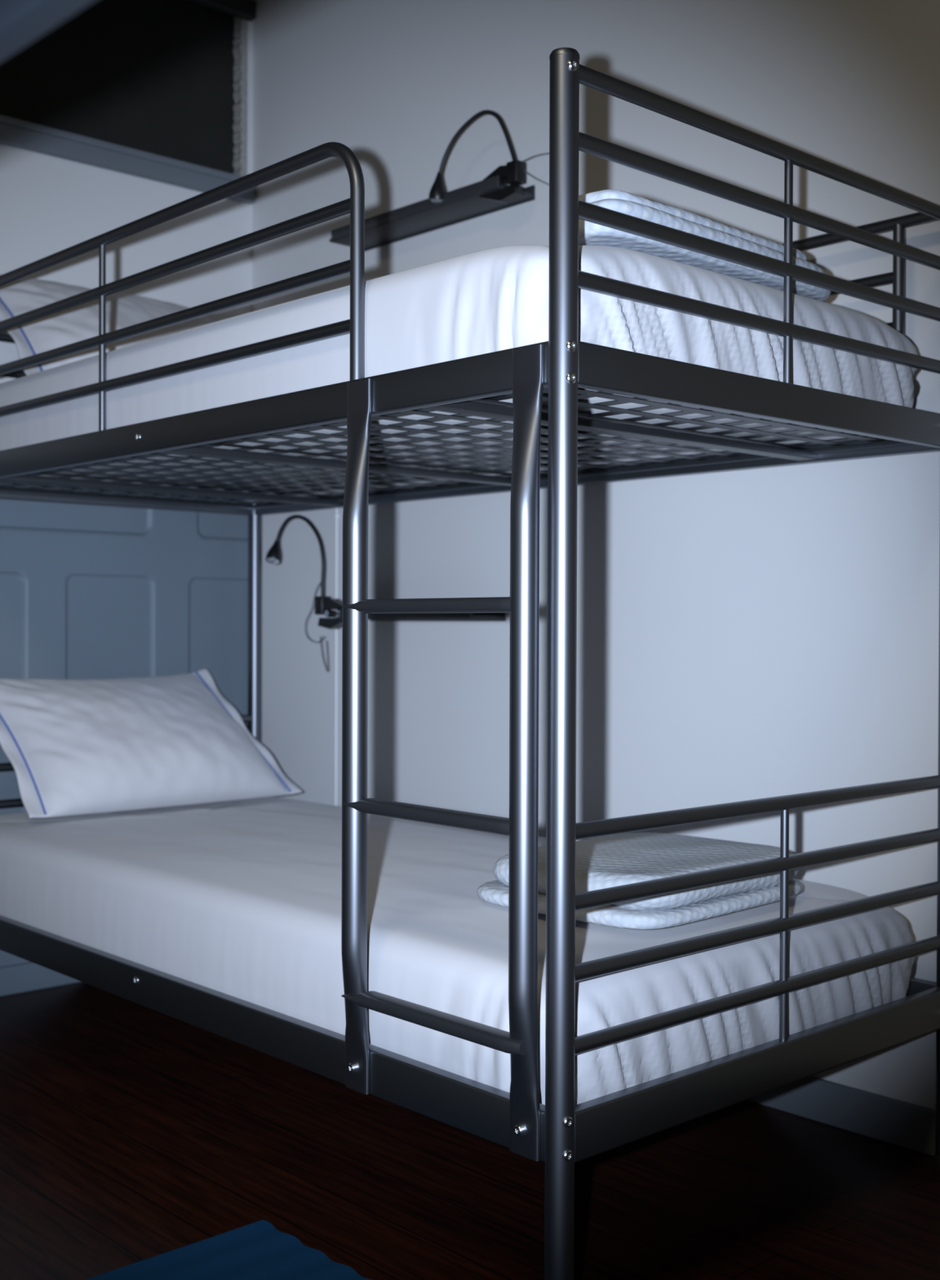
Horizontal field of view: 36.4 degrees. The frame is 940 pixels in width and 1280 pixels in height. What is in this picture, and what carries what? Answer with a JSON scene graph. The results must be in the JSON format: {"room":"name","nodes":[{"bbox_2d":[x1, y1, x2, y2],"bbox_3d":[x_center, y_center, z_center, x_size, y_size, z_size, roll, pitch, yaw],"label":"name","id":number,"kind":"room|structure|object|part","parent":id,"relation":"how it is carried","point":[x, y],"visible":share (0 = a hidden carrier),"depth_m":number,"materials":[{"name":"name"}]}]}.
{"room":"dormitory","nodes":[
{"label":"dormitory","id":0,"kind":"room"},
{"bbox_2d":[0,0,95,62],"bbox_3d":[-0.099,0.105,-0.063,0.942,1.600,2.506,0,1,-43],"label":"ceiling","id":1,"kind":"structure","parent":0,"point":[22,22],"depth_m":0.74,"materials":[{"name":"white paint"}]},
{"bbox_2d":[0,20,252,383],"bbox_3d":[-2.271,-0.518,2.543,4.385,2.775,0.150,0,1,-43],"label":"wall","id":2,"kind":"structure","parent":0,"point":[50,205],"depth_m":3.68,"materials":[{"name":"paint"}]},
{"bbox_2d":[0,961,81,996],"bbox_3d":[-2.216,0.836,2.491,4.383,0.070,0.030,0,1,-43],"label":"baseboard","id":3,"kind":"structure","parent":2,"relation":"attached to","point":[27,976],"depth_m":3.51,"materials":[{"name":"blue paint"}]},
{"bbox_2d":[0,0,235,173],"bbox_3d":[-2.279,-1.494,2.533,4.368,0.512,0.095,0,1,-43],"label":"window","id":4,"kind":"structure","parent":2,"relation":"attached to","point":[156,77],"depth_m":3.76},
{"bbox_2d":[0,498,248,967],"bbox_3d":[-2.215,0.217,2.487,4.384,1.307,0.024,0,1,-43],"label":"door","id":5,"kind":"structure","parent":2,"relation":"attached to","point":[87,591],"depth_m":3.69,"materials":[{"name":"blue paint"}]},
{"bbox_2d":[0,114,256,204],"bbox_3d":[-2.208,-1.227,2.466,4.380,0.060,0.035,0,1,-43],"label":"trim","id":6,"kind":"structure","parent":2,"relation":"attached to","point":[14,132],"depth_m":3.65,"materials":[{"name":"grey paint"}]},
{"bbox_2d":[188,0,256,21],"bbox_3d":[-2.208,-1.724,2.462,4.378,0.050,0.030,0,1,-43],"label":"trim","id":7,"kind":"structure","parent":2,"relation":"attached to","point":[246,10],"depth_m":3.89,"materials":[{"name":"grey"}]},
{"bbox_2d":[0,982,939,1279],"bbox_3d":[-0.362,0.922,0.637,4.600,0.050,5.800,0,1,-43],"label":"floor","id":8,"kind":"structure","parent":0,"point":[131,1132],"depth_m":2.34,"materials":[{"name":"brown wood"}]},
{"bbox_2d":[84,1219,371,1279],"bbox_3d":[-0.291,0.883,1.540,0.807,0.008,0.933,0,1,-43],"label":"rug","id":9,"kind":"object","parent":8,"relation":"on","point":[256,1251],"visible":1,"depth_m":2.01,"materials":[{"name":"blue fabric"}]},
{"bbox_2d":[0,47,939,1279],"bbox_3d":[-0.248,0.072,2.793,1.003,1.606,2.077,0,1,-43],"label":"bunk bed","id":10,"kind":"object","parent":8,"relation":"on","point":[559,1133],"visible":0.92,"depth_m":2.00,"materials":[{"name":"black metal"}]},
{"bbox_3d":[-0.926,0.301,3.557,0.910,0.021,0.021,0,1,-43],"label":"rail","id":11,"kind":"part","parent":10,"relation":"part of","materials":[{"name":"grey metal"}]},
{"bbox_3d":[-0.922,-0.716,3.546,0.910,0.021,0.021,0,1,-43],"label":"rail","id":12,"kind":"part","parent":10,"relation":"part of","materials":[{"name":"grey metal"}]},
{"bbox_3d":[-0.926,0.388,3.558,0.910,0.021,0.021,0,1,-43],"label":"rail","id":13,"kind":"part","parent":10,"relation":"part of","materials":[{"name":"grey metal"}]},
{"bbox_3d":[-0.922,-0.634,3.547,0.910,0.021,0.021,0,1,-43],"label":"rail","id":14,"kind":"part","parent":10,"relation":"part of","materials":[{"name":"grey metal"}]},
{"bbox_3d":[-0.705,-0.548,2.625,0.021,0.366,1.629,0,1,-43],"label":"guard rail","id":15,"kind":"part","parent":10,"relation":"part of","materials":[{"name":"silver metal"}]},
{"bbox_3d":[-0.925,0.213,3.556,0.910,0.021,0.021,0,1,-43],"label":"rail","id":16,"kind":"part","parent":10,"relation":"part of","materials":[{"name":"grey metal"}]},
{"bbox_3d":[-0.583,0.055,3.869,0.036,1.574,0.036,0,1,-43],"label":"post","id":17,"kind":"part","parent":10,"relation":"part of","materials":[{"name":"silver metal"}]},
{"bbox_3d":[-0.158,0.136,1.998,0.038,0.999,0.065,0,1,3],"label":"ladder rail","id":18,"kind":"part","parent":10,"relation":"part of","materials":[{"name":"silver metal"}]},
{"bbox_2d":[0,796,916,1105],"bbox_3d":[-0.248,0.500,2.803,0.908,0.196,2.030,0,1,-43],"label":"mattress","id":19,"kind":"object","parent":10,"relation":"on","point":[240,899],"visible":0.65,"depth_m":2.25,"materials":[{"name":"grey fabric"}]},
{"bbox_2d":[0,667,302,818],"bbox_3d":[-0.802,0.227,3.445,0.762,0.329,0.354,0,1,-43],"label":"pillow","id":20,"kind":"object","parent":19,"relation":"on","point":[73,747],"visible":1,"depth_m":3.32,"materials":[{"name":"grey fabric"}]},
{"bbox_2d":[477,832,802,929],"bbox_3d":[0.275,0.371,2.282,0.374,0.074,0.462,1,1,44],"label":"folded towels","id":21,"kind":"object","parent":19,"relation":"on","point":[603,862],"visible":0.74,"depth_m":2.17,"materials":[{"name":"fabric"}]},
{"bbox_2d":[0,244,919,502],"bbox_3d":[-0.241,-0.446,2.795,0.897,0.195,2.025,0,1,-43],"label":"mattress","id":22,"kind":"object","parent":10,"relation":"on","point":[492,300],"visible":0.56,"depth_m":2.13,"materials":[{"name":"grey fabric"}]},
{"bbox_2d":[0,274,216,375],"bbox_3d":[-0.798,-0.720,3.435,0.762,0.329,0.354,0,1,-43],"label":"pillow","id":23,"kind":"object","parent":22,"relation":"on","point":[79,322],"visible":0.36,"depth_m":3.25,"materials":[{"name":"grey fabric"}]},
{"bbox_2d":[578,189,831,301],"bbox_3d":[0.340,-0.569,2.101,0.573,0.068,0.137,0,1,-45],"label":"quilt","id":24,"kind":"object","parent":22,"relation":"on","point":[622,202],"visible":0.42,"depth_m":1.98,"materials":[{"name":"white fabric"}]},
{"bbox_3d":[0.068,0.139,1.752,0.039,0.999,0.063,0,1,5],"label":"ladder rail","id":25,"kind":"part","parent":10,"relation":"part of","materials":[{"name":"silver metal"}]},
{"bbox_3d":[0.112,0.080,1.741,0.036,1.574,0.036,0,1,-43],"label":"post","id":26,"kind":"part","parent":10,"relation":"part of","materials":[{"name":"silver metal"}]},
{"bbox_3d":[0.452,0.499,2.061,0.910,0.021,0.021,0,1,-43],"label":"rail","id":27,"kind":"part","parent":10,"relation":"part of","materials":[{"name":"grey metal"}]},
{"bbox_3d":[0.453,0.409,2.060,0.910,0.021,0.021,0,1,-43],"label":"rail","id":28,"kind":"part","parent":10,"relation":"part of","materials":[{"name":"grey metal"}]},
{"bbox_3d":[0.453,0.322,2.059,0.910,0.021,0.021,0,1,-43],"label":"rail","id":29,"kind":"part","parent":10,"relation":"part of","materials":[{"name":"grey metal"}]},
{"bbox_3d":[0.453,0.234,2.058,0.910,0.021,0.021,0,1,-43],"label":"rail","id":30,"kind":"part","parent":10,"relation":"part of","materials":[{"name":"grey metal"}]},
{"bbox_3d":[0.456,-0.444,2.051,0.910,0.021,0.021,0,1,-43],"label":"rail","id":31,"kind":"part","parent":10,"relation":"part of","materials":[{"name":"grey metal"}]},
{"bbox_3d":[0.456,-0.529,2.050,0.910,0.021,0.021,0,1,-43],"label":"rail","id":32,"kind":"part","parent":10,"relation":"part of","materials":[{"name":"grey metal"}]},
{"bbox_3d":[0.457,-0.613,2.049,0.910,0.021,0.021,0,1,-43],"label":"rail","id":33,"kind":"part","parent":10,"relation":"part of","materials":[{"name":"grey metal"}]},
{"bbox_3d":[0.457,-0.695,2.048,0.910,0.021,0.021,0,1,-43],"label":"rail","id":34,"kind":"part","parent":10,"relation":"part of","materials":[{"name":"grey metal"}]},
{"bbox_3d":[0.110,-0.720,3.112,0.021,0.021,2.012,0,1,-43],"label":"guard rail","id":35,"kind":"part","parent":10,"relation":"part of","materials":[{"name":"silver metal"}]},
{"bbox_3d":[0.796,0.076,2.371,0.036,1.574,0.036,0,1,-43],"label":"post","id":36,"kind":"part","parent":10,"relation":"part of","materials":[{"name":"silver metal"}]},
{"bbox_2d":[252,0,939,1110],"bbox_3d":[1.221,-0.499,2.075,0.120,2.775,5.800,0,1,-43],"label":"wall","id":37,"kind":"structure","parent":0,"point":[769,632],"depth_m":2.90,"materials":[{"name":"paint"}]},
{"bbox_2d":[232,16,247,176],"bbox_3d":[-0.645,-1.495,3.955,0.057,0.487,0.021,1,1,28],"label":"trim","id":38,"kind":"structure","parent":37,"relation":"attached to","point":[240,33],"depth_m":3.95,"materials":[{"name":"paint"}]},
{"bbox_2d":[333,507,338,805],"bbox_3d":[-0.346,0.025,3.687,0.010,0.810,0.013,0,1,-43],"label":"cable","id":39,"kind":"object","parent":37,"relation":"attached to","point":[336,514],"visible":0.87,"depth_m":3.69,"materials":[{"name":"white plastic"}]},
{"bbox_3d":[-0.345,0.025,3.688,0.005,0.810,0.005,0,1,-43],"label":"cord","id":40,"kind":"part","parent":39,"relation":"part of","materials":[{"name":"white plastic"}]},
{"bbox_2d":[337,608,506,621],"bbox_3d":[-0.123,-0.061,3.368,0.110,0.032,0.485,0,1,-43],"label":"wall shelf","id":41,"kind":"object","parent":37,"relation":"attached to","point":[393,616],"visible":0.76,"depth_m":3.28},
{"bbox_2d":[265,514,342,671],"bbox_3d":[-0.408,-0.121,3.620,0.304,0.400,0.049,1,1,41],"label":"lamp","id":42,"kind":"object","parent":41,"relation":"attached to","point":[324,605],"visible":0.96,"depth_m":3.59,"materials":[{"name":"black plastic"}]},
{"bbox_3d":[-0.391,-0.071,3.604,0.076,0.157,0.009,1,1,43],"label":"cord","id":43,"kind":"part","parent":42,"relation":"part of","materials":[{"name":"grey plastic"}]},
{"bbox_3d":[-0.366,0.035,3.589,0.002,0.089,0.035,0,1,-43],"label":"cord","id":44,"kind":"part","parent":42,"relation":"part of","materials":[{"name":"grey plastic"}]},
{"bbox_3d":[-0.085,-0.061,3.404,0.005,0.032,0.485,0,1,-43],"label":"wall plate","id":45,"kind":"part","parent":41,"relation":"part of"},
{"bbox_2d":[329,175,535,251],"bbox_3d":[-0.103,-0.989,3.337,0.114,0.032,0.604,0,1,-43],"label":"wall shelf","id":46,"kind":"object","parent":37,"relation":"attached to","point":[464,203],"visible":0.84,"depth_m":3.30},
{"bbox_2d":[428,109,549,203],"bbox_3d":[0.052,-1.054,3.120,0.356,0.208,0.070,1,1,32],"label":"lamp","id":47,"kind":"object","parent":46,"relation":"attached to","point":[513,174],"visible":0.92,"depth_m":3.09,"materials":[{"name":"black plastic"}]},
{"bbox_3d":[0.160,-1.031,3.056,0.109,0.018,0.005,0,1,14],"label":"cord","id":48,"kind":"part","parent":47,"relation":"part of","materials":[{"name":"grey plastic"}]},
{"bbox_3d":[0.158,-0.981,3.061,0.104,0.062,0.009,0,1,4],"label":"cord","id":49,"kind":"part","parent":47,"relation":"part of","materials":[{"name":"grey plastic"}]},
{"bbox_2d":[746,1075,935,1156],"bbox_3d":[1.267,0.851,1.935,0.014,0.077,5.505,0,1,-43],"label":"baseboard","id":50,"kind":"structure","parent":37,"relation":"attached to","point":[895,1122],"depth_m":2.55,"materials":[{"name":"grey paint"}]}
]}

